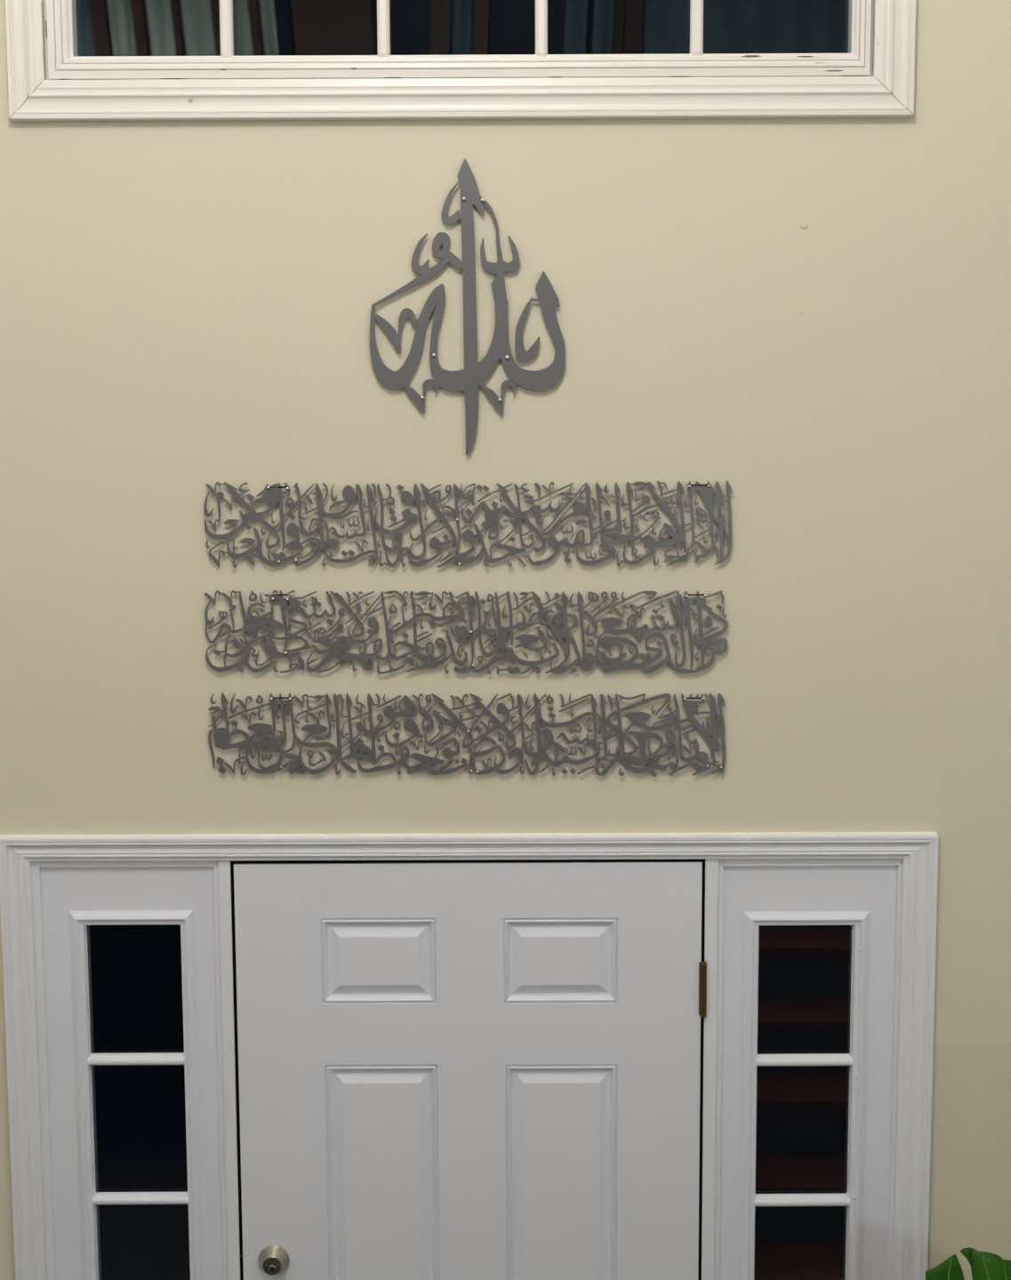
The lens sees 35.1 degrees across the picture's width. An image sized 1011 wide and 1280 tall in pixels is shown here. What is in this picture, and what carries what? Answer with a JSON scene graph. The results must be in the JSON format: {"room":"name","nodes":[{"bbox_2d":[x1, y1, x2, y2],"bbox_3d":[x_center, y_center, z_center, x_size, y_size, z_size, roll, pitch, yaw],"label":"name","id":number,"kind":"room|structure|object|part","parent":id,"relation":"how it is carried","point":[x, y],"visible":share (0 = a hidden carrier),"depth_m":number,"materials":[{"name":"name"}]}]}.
{"room":"entrance hall","nodes":[
{"label":"entrance hall","id":0,"kind":"room"},
{"bbox_2d":[0,0,1010,1279],"bbox_3d":[-0.054,-0.164,3.118,4.200,5.250,0.151,0,6,0],"label":"wall","id":1,"kind":"structure","parent":0,"point":[186,306],"depth_m":3.03,"materials":[{"name":"beige paint"}]},
{"bbox_2d":[40,866,223,1279],"bbox_3d":[-0.734,1.437,3.240,0.338,2.007,0.039,0,6,0],"label":"sidelight window frame","id":2,"kind":"structure","parent":1,"relation":"in","point":[74,900],"depth_m":3.16,"materials":[{"name":"white paint"}]},
{"bbox_3d":[-0.828,1.269,3.218,0.043,1.487,0.023,-6,8,-40],"label":"glazing frame","id":3,"kind":"part","parent":2,"relation":"part of","materials":[{"name":"white paint"}]},
{"bbox_3d":[-0.729,0.694,3.160,0.184,0.274,0.005,0,6,0],"label":"glass pane","id":4,"kind":"part","parent":2,"relation":"part of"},
{"bbox_3d":[-0.728,0.974,3.191,0.184,0.288,0.005,0,6,0],"label":"glass pane","id":5,"kind":"part","parent":2,"relation":"part of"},
{"bbox_3d":[-0.732,0.544,3.141,0.242,0.029,0.039,0,6,0],"label":"glazing frame","id":6,"kind":"part","parent":2,"relation":"part of","materials":[{"name":"white paint"}]},
{"bbox_3d":[-0.628,1.268,3.219,0.040,1.487,0.022,6,9,44],"label":"glazing frame","id":7,"kind":"part","parent":2,"relation":"part of","materials":[{"name":"white paint"}]},
{"bbox_2d":[213,860,239,1279],"bbox_3d":[-0.548,1.434,3.294,0.034,2.038,0.151,0,6,0],"label":"post","id":8,"kind":"object","parent":1,"relation":"attached to","point":[221,868],"visible":0.45,"depth_m":3.15,"materials":[{"name":"white paint"}]},
{"bbox_2d":[4,0,916,121],"bbox_3d":[-0.083,-1.360,2.927,1.662,0.800,0.069,0,6,0],"label":"window","id":9,"kind":"structure","parent":1,"relation":"in","point":[227,86],"depth_m":2.94,"materials":[{"name":"white paint"}]},
{"bbox_3d":[-0.879,-1.354,2.906,0.072,0.800,0.029,-2,7,-17],"label":"casing","id":10,"kind":"part","parent":9,"relation":"part of","materials":[{"name":"white paint"}]},
{"bbox_3d":[-0.814,-1.355,2.926,0.068,0.648,0.032,-6,9,-42],"label":"stop moulding","id":11,"kind":"part","parent":9,"relation":"part of","materials":[{"name":"white paint"}]},
{"bbox_3d":[-0.658,-1.357,2.945,0.284,0.565,0.024,0,6,0],"label":"glass pane","id":12,"kind":"part","parent":9,"relation":"part of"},
{"bbox_3d":[-0.085,-1.060,2.966,1.510,0.045,0.057,0,6,0],"label":"stop moulding","id":13,"kind":"part","parent":9,"relation":"part of","materials":[{"name":"white paint"}]},
{"bbox_3d":[-0.081,-0.997,2.952,1.662,0.072,0.039,0,6,0],"label":"casing","id":14,"kind":"part","parent":9,"relation":"part of","materials":[{"name":"white paint"}]},
{"bbox_3d":[0.653,-1.363,2.934,0.030,0.648,0.057,0,6,0],"label":"stop moulding","id":15,"kind":"part","parent":9,"relation":"part of","materials":[{"name":"white paint"}]},
{"bbox_3d":[0.710,-1.362,2.908,0.080,0.800,0.029,1,7,15],"label":"casing","id":16,"kind":"part","parent":9,"relation":"part of","materials":[{"name":"white paint"}]},
{"bbox_2d":[204,590,727,673],"bbox_3d":[-0.074,-0.016,3.052,0.997,0.164,0.014,0,6,0],"label":"calligraphy wall art","id":17,"kind":"object","parent":1,"relation":"attached to","point":[461,632],"visible":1,"depth_m":3.05,"materials":[{"name":"silver metal"}]},
{"bbox_2d":[208,692,725,776],"bbox_3d":[-0.074,0.181,3.074,0.994,0.168,0.014,0,6,0],"label":"calligraphy wall art","id":18,"kind":"object","parent":1,"relation":"attached to","point":[222,736],"visible":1,"depth_m":3.07,"materials":[{"name":"silver metal"}]},
{"bbox_2d":[203,480,731,567],"bbox_3d":[-0.071,-0.220,3.030,0.998,0.164,0.014,0,6,0],"label":"calligraphy wall art","id":19,"kind":"object","parent":1,"relation":"attached to","point":[272,496],"visible":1,"depth_m":3.03,"materials":[{"name":"silver metal"}]},
{"bbox_2d":[369,158,565,455],"bbox_3d":[-0.071,-0.619,2.985,0.366,0.546,0.016,0,6,0],"label":"calligraphy","id":20,"kind":"object","parent":1,"relation":"attached to","point":[468,380],"visible":1,"depth_m":2.99,"materials":[{"name":"silver metal"}]},
{"bbox_2d":[230,858,704,1279],"bbox_3d":[-0.069,1.432,3.297,0.924,2.038,0.146,0,6,0],"label":"weatherstrip","id":21,"kind":"structure","parent":1,"relation":"attached to","point":[232,862],"depth_m":3.13,"materials":[{"name":"black rubber"}]},
{"bbox_2d":[0,832,936,837],"bbox_3d":[-0.072,0.377,3.101,1.815,0.007,0.004,0,6,0],"label":"caulk","id":22,"kind":"structure","parent":1,"relation":"attached to","point":[748,833],"depth_m":3.10,"materials":[{"name":"white"}]},
{"bbox_2d":[0,834,938,1279],"bbox_3d":[-0.067,1.408,3.283,1.815,2.088,0.168,0,6,0],"label":"door frame","id":23,"kind":"structure","parent":1,"relation":"attached to","point":[918,853],"depth_m":3.11,"materials":[{"name":"white paint"}]},
{"bbox_2d":[701,858,723,1279],"bbox_3d":[0.411,1.430,3.295,0.037,2.038,0.151,0,6,0],"label":"post","id":24,"kind":"object","parent":1,"relation":"attached to","point":[714,868],"visible":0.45,"depth_m":3.16,"materials":[{"name":"white paint"}]},
{"bbox_2d":[233,861,706,1279],"bbox_3d":[-0.067,1.438,3.228,0.927,2.022,0.073,0,6,0],"label":"door","id":25,"kind":"structure","parent":24,"relation":"attached to","point":[460,1070],"depth_m":3.15,"materials":[{"name":"white paint"}]},
{"bbox_3d":[-0.248,0.628,3.135,0.226,0.173,0.010,0,6,0],"label":"raised panel","id":26,"kind":"part","parent":25,"relation":"part of","materials":[{"name":"white paint"}]},
{"bbox_3d":[-0.243,1.188,3.197,0.222,0.706,0.010,0,6,0],"label":"raised panel","id":27,"kind":"part","parent":25,"relation":"part of","materials":[{"name":"white paint"}]},
{"bbox_3d":[0.108,0.628,3.136,0.224,0.173,0.010,0,6,0],"label":"raised panel","id":28,"kind":"part","parent":25,"relation":"part of","materials":[{"name":"white paint"}]},
{"bbox_3d":[0.112,1.187,3.198,0.221,0.705,0.010,0,6,0],"label":"raised panel","id":29,"kind":"part","parent":25,"relation":"part of","materials":[{"name":"white paint"}]},
{"bbox_2d":[800,223,807,229],"bbox_3d":[0.555,-0.770,2.977,0.012,0.012,0.003,0,6,0],"label":"plug","id":30,"kind":"object","parent":1,"relation":"attached to","point":[804,226],"visible":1,"depth_m":2.98,"materials":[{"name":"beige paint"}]},
{"bbox_2d":[719,864,896,1279],"bbox_3d":[0.599,1.433,3.241,0.338,2.002,0.039,0,6,0],"label":"sidelight window frame","id":31,"kind":"structure","parent":1,"relation":"in","point":[861,898],"depth_m":3.16,"materials":[{"name":"white paint"}]},
{"bbox_3d":[0.492,1.272,3.220,0.044,1.488,0.023,-5,8,-39],"label":"glazing frame","id":32,"kind":"part","parent":31,"relation":"part of","materials":[{"name":"white paint"}]},
{"bbox_3d":[0.590,0.545,3.143,0.247,0.028,0.039,0,6,0],"label":"glazing frame","id":33,"kind":"part","parent":31,"relation":"part of","materials":[{"name":"white paint"}]},
{"bbox_3d":[0.591,0.977,3.193,0.183,0.290,0.005,0,6,0],"label":"glass pane","id":34,"kind":"part","parent":31,"relation":"part of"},
{"bbox_3d":[0.590,0.696,3.162,0.183,0.276,0.005,0,6,0],"label":"glass pane","id":35,"kind":"part","parent":31,"relation":"part of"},
{"bbox_3d":[0.694,1.271,3.220,0.044,1.488,0.024,5,8,39],"label":"glazing frame","id":36,"kind":"part","parent":31,"relation":"part of","materials":[{"name":"white paint"}]},
{"bbox_3d":[-0.037,2.851,0.182,4.400,0.100,6.650,0,6,0],"label":"floor","id":37,"kind":"structure","parent":0,"visible":0},
{"bbox_2d":[925,1247,1010,1279],"bbox_3d":[0.941,1.784,2.898,0.390,1.418,0.380,0,6,0],"label":"potted plant","id":38,"kind":"object","parent":37,"relation":"on","point":[984,1266],"visible":1,"depth_m":2.83,"materials":[{"name":"green plant"}]}
]}

